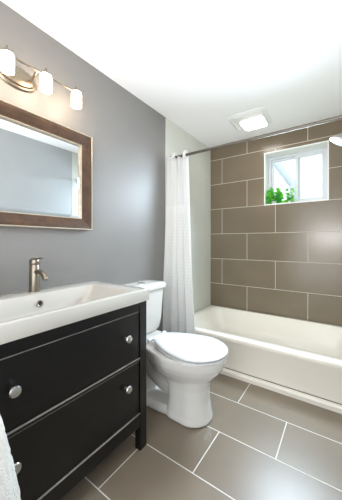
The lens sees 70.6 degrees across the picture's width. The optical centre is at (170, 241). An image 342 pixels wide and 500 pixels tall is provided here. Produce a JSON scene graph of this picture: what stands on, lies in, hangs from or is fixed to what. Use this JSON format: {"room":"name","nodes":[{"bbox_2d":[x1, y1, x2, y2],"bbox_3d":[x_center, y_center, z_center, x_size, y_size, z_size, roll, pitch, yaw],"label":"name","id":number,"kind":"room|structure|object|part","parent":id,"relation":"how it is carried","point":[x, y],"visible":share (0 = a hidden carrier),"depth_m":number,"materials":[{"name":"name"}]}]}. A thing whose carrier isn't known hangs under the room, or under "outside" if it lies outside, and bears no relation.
{"room":"bathroom","nodes":[
{"label":"bathroom","id":0,"kind":"room"},
{"bbox_2d":[0,1,210,330],"bbox_3d":[-0.494,-0.035,1.736,0.124,2.260,3.270,0,0,35],"label":"wall","id":1,"kind":"structure","parent":0,"point":[125,244],"depth_m":1.71,"materials":[{"name":"grey paint"}]},
{"bbox_2d":[0,45,81,108],"bbox_3d":[-0.723,-0.825,1.181,0.146,0.121,0.600,0,0,35],"label":"vanity light","id":2,"kind":"object","parent":1,"relation":"attached to","point":[11,74],"visible":1,"depth_m":1.21,"materials":[{"name":"white glass"}]},
{"bbox_3d":[-0.735,-0.806,1.084,0.054,0.083,0.054,0,0,35],"label":"lamp shade","id":3,"kind":"part","parent":2,"relation":"part of","materials":[{"name":"white glass"}]},
{"bbox_3d":[-0.635,-0.806,1.226,0.054,0.083,0.054,0,0,35],"label":"lamp shade","id":4,"kind":"part","parent":2,"relation":"part of","materials":[{"name":"white glass"}]},
{"bbox_3d":[-0.535,-0.806,1.368,0.054,0.083,0.054,0,0,35],"label":"lamp shade","id":5,"kind":"part","parent":2,"relation":"part of","materials":[{"name":"white glass"}]},
{"bbox_2d":[0,99,92,229],"bbox_3d":[-0.742,-0.372,1.244,0.040,0.597,0.779,0,0,35],"label":"mirror","id":6,"kind":"object","parent":1,"relation":"attached to","point":[46,165],"visible":1,"depth_m":1.32,"materials":[{"name":"brown wood"}]},
{"bbox_3d":[-0.753,-0.372,1.252,0.008,0.420,0.602,0,0,35],"label":"glass","id":7,"kind":"part","parent":6,"relation":"part of","materials":[{"name":"silver mirror"}]},
{"bbox_2d":[169,115,341,157],"bbox_3d":[0.620,-0.801,1.887,1.520,0.052,0.052,0,0,35],"label":"curtain rod","id":8,"kind":"object","parent":1,"relation":"attached to","point":[340,116],"visible":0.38,"depth_m":1.80,"materials":[{"name":"metal"}]},
{"bbox_2d":[162,150,194,333],"bbox_3d":[0.091,0.061,2.212,0.311,1.810,0.155,0,0,27],"label":"shower curtain","id":9,"kind":"object","parent":8,"relation":"hanging from","point":[178,306],"visible":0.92,"depth_m":2.22,"materials":[{"name":"white fabric"}]},
{"bbox_2d":[0,0,341,147],"bbox_3d":[-0.005,-1.214,1.000,1.770,0.100,4.230,0,0,35],"label":"ceiling","id":10,"kind":"structure","parent":0,"point":[199,64],"depth_m":1.48,"materials":[{"name":"white paint"}]},
{"bbox_2d":[228,107,271,130],"bbox_3d":[0.755,-1.147,2.306,0.344,0.034,0.344,0,0,35],"label":"recessed light","id":11,"kind":"object","parent":10,"relation":"in","point":[259,117],"visible":1,"depth_m":2.27,"materials":[{"name":"white plastic"}]},
{"bbox_2d":[60,367,341,499],"bbox_3d":[-0.005,1.145,1.000,1.770,0.100,4.230,0,0,35],"label":"floor","id":12,"kind":"structure","parent":0,"point":[258,443],"depth_m":1.23,"materials":[{"name":"grey tile"}]},
{"bbox_2d":[0,301,145,499],"bbox_3d":[-0.544,0.704,1.105,0.498,0.783,0.800,0,0,35],"label":"vanity cabinet","id":13,"kind":"object","parent":12,"relation":"on","point":[71,394],"visible":0.84,"depth_m":0.95,"materials":[{"name":"black wood"}]},
{"bbox_3d":[-0.498,0.473,0.766,0.034,0.036,0.036,0,0,35],"label":"knob","id":14,"kind":"part","parent":13,"relation":"part of","materials":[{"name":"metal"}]},
{"bbox_3d":[-0.498,0.718,0.766,0.034,0.036,0.036,0,0,35],"label":"knob","id":15,"kind":"part","parent":13,"relation":"part of","materials":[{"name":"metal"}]},
{"bbox_3d":[-0.373,0.339,0.985,0.020,0.052,0.700,0,0,35],"label":"rail","id":16,"kind":"part","parent":13,"relation":"part of","materials":[{"name":"black wood"}]},
{"bbox_3d":[-0.374,0.486,0.985,0.018,0.240,0.694,0,0,35],"label":"drawer","id":17,"kind":"part","parent":13,"relation":"part of","materials":[{"name":"black wood"}]},
{"bbox_3d":[-0.374,0.615,0.985,0.031,0.015,0.700,0,0,35],"label":"rail","id":18,"kind":"part","parent":13,"relation":"part of","materials":[{"name":"black wood"}]},
{"bbox_3d":[-0.374,0.760,0.985,0.018,0.272,0.694,0,0,35],"label":"drawer","id":19,"kind":"part","parent":13,"relation":"part of","materials":[{"name":"black wood"}]},
{"bbox_2d":[0,280,148,344],"bbox_3d":[-0.554,0.308,1.112,0.501,0.115,0.816,0,0,35],"label":"washbasin","id":20,"kind":"object","parent":13,"relation":"in","point":[24,313],"visible":0.91,"depth_m":1.10,"materials":[{"name":"white ceramic"}]},
{"bbox_2d":[28,257,47,291],"bbox_3d":[-0.654,0.163,1.197,0.147,0.175,0.055,0,0,35],"label":"faucet","id":21,"kind":"object","parent":20,"relation":"on","point":[35,272],"visible":1,"depth_m":1.20,"materials":[{"name":"silver metal"}]},
{"bbox_3d":[-0.639,0.163,1.187,0.111,0.050,0.025,0,0,35],"label":"spout","id":22,"kind":"part","parent":21,"relation":"part of","materials":[{"name":"silver metal"}]},
{"bbox_3d":[-0.375,0.934,0.986,0.028,0.073,0.700,0,0,35],"label":"rail","id":23,"kind":"part","parent":13,"relation":"part of","materials":[{"name":"black wood"}]},
{"bbox_3d":[-0.210,0.718,1.175,0.034,0.036,0.036,0,0,35],"label":"knob","id":24,"kind":"part","parent":13,"relation":"part of","materials":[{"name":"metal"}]},
{"bbox_3d":[-0.210,0.473,1.175,0.034,0.036,0.036,0,0,35],"label":"knob","id":25,"kind":"part","parent":13,"relation":"part of","materials":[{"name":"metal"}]},
{"bbox_3d":[-0.161,0.704,1.294,0.038,0.783,0.050,0,0,35],"label":"leg","id":26,"kind":"part","parent":13,"relation":"part of","materials":[{"name":"black wood"}]},
{"bbox_2d":[122,280,227,427],"bbox_3d":[0.004,0.700,1.644,0.804,0.787,0.424,0,0,35],"label":"toilet","id":27,"kind":"object","parent":12,"relation":"on","point":[180,367],"visible":0.84,"depth_m":1.47,"materials":[{"name":"white ceramic"}]},
{"bbox_3d":[-0.230,0.336,1.813,0.218,0.046,0.414,0,0,35],"label":"tank lid","id":28,"kind":"part","parent":27,"relation":"part of","materials":[{"name":"white ceramic"}]},
{"bbox_3d":[-0.234,0.522,1.816,0.193,0.323,0.380,0,0,35],"label":"tank","id":29,"kind":"part","parent":27,"relation":"part of","materials":[{"name":"white ceramic"}]},
{"bbox_3d":[0.003,0.890,1.631,0.764,0.406,0.385,0,0,35],"label":"bowl","id":30,"kind":"part","parent":27,"relation":"part of","materials":[{"name":"white ceramic"}]},
{"bbox_3d":[0.113,0.676,1.539,0.492,0.011,0.366,0,0,35],"label":"seat","id":31,"kind":"part","parent":27,"relation":"part of","materials":[{"name":"white plastic"}]},
{"bbox_3d":[0.114,0.653,1.538,0.496,0.020,0.372,0,0,35],"label":"lid","id":32,"kind":"part","parent":27,"relation":"part of","materials":[{"name":"white plastic"}]},
{"bbox_2d":[194,305,341,403],"bbox_3d":[0.870,0.919,2.243,1.518,0.263,0.862,0,0,35],"label":"bathtub","id":33,"kind":"object","parent":12,"relation":"on","point":[305,356],"visible":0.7,"depth_m":2.01,"materials":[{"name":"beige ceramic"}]},
{"bbox_2d":[220,368,341,413],"bbox_3d":[0.613,1.073,1.878,1.518,0.044,0.026,0,0,35],"label":"trim","id":34,"kind":"structure","parent":33,"relation":"attached to","point":[325,404],"depth_m":1.72,"materials":[{"name":"beige ceramic"}]},
{"bbox_2d":[211,119,341,325],"bbox_3d":[1.184,-0.035,2.689,1.770,2.260,0.220,0,0,35],"label":"wall","id":35,"kind":"structure","parent":0,"point":[285,260],"depth_m":2.62,"materials":[{"name":"brown tile"}]},
{"bbox_2d":[264,140,328,205],"bbox_3d":[1.318,-0.686,2.555,0.598,0.576,0.164,0,0,35],"label":"trim","id":36,"kind":"structure","parent":35,"relation":"attached to","point":[323,144],"depth_m":2.55,"materials":[{"name":"white paint"}]},
{"bbox_2d":[266,187,284,203],"bbox_3d":[1.132,-0.503,2.662,0.225,0.202,0.134,0,0,35],"label":"ivy","id":37,"kind":"object","parent":36,"relation":"on","point":[278,198],"visible":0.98,"depth_m":2.66,"materials":[{"name":"plant"}]},
{"bbox_2d":[284,188,294,202],"bbox_3d":[1.262,-0.493,2.578,0.109,0.164,0.092,0,0,10],"label":"potted herb","id":38,"kind":"object","parent":36,"relation":"on","point":[289,199],"visible":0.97,"depth_m":2.58,"materials":[{"name":"plant"}]},
{"bbox_2d":[269,148,326,202],"bbox_3d":[1.378,-0.686,2.641,0.574,0.552,0.045,0,0,35],"label":"window","id":39,"kind":"structure","parent":35,"relation":"in","point":[297,156],"depth_m":2.62,"materials":[{"name":"white plastic"}]},
{"bbox_3d":[1.290,-0.686,2.717,0.299,0.508,0.018,0,0,35],"label":"sash","id":40,"kind":"part","parent":39,"relation":"part of","materials":[{"name":"white plastic"}]},
{"bbox_3d":[1.474,-0.686,2.561,0.281,0.508,0.020,0,0,35],"label":"sash","id":41,"kind":"part","parent":39,"relation":"part of","materials":[{"name":"white plastic"}]},
{"bbox_3d":[1.520,-0.034,1.736,0.124,2.260,0.950,0,0,35],"label":"wall","id":42,"kind":"structure","parent":0,"visible":0},
{"bbox_2d":[330,133,341,146],"bbox_3d":[1.386,-0.852,1.873,0.257,0.244,0.202,0,0,35],"label":"shower fixture","id":43,"kind":"object","parent":42,"relation":"attached to","point":[337,139],"visible":1,"depth_m":1.89,"materials":[{"name":"metal"}]},
{"bbox_3d":[1.353,-0.774,1.897,0.157,0.086,0.176,0,0,35],"label":"nozzle plate","id":44,"kind":"part","parent":43,"relation":"part of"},
{"label":"outside","id":45,"kind":"structure","parent":0,"visible":0},
{"bbox_3d":[4.036,-0.155,6.331,14.000,0.100,9.000,0,0,35],"label":"ground","id":46,"kind":"structure","parent":45,"visible":0},
{"bbox_2d":[274,154,321,200],"bbox_3d":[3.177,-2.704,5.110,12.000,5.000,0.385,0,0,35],"label":"house","id":47,"kind":"structure","parent":46,"relation":"on","point":[311,166],"depth_m":5.28,"materials":[{"name":"white"}]},
{"bbox_3d":[-0.552,0.395,0.652,0.061,0.044,0.024,0,0,35],"label":"towel hook","id":48,"kind":"object","parent":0,"visible":0},
{"bbox_2d":[0,415,20,499],"bbox_3d":[-0.520,0.661,0.642,0.086,0.542,0.245,0,0,32],"label":"hand towel","id":49,"kind":"object","parent":48,"relation":"hanging from","point":[9,487],"visible":1,"depth_m":0.69,"materials":[{"name":"white fabric"}]}
]}

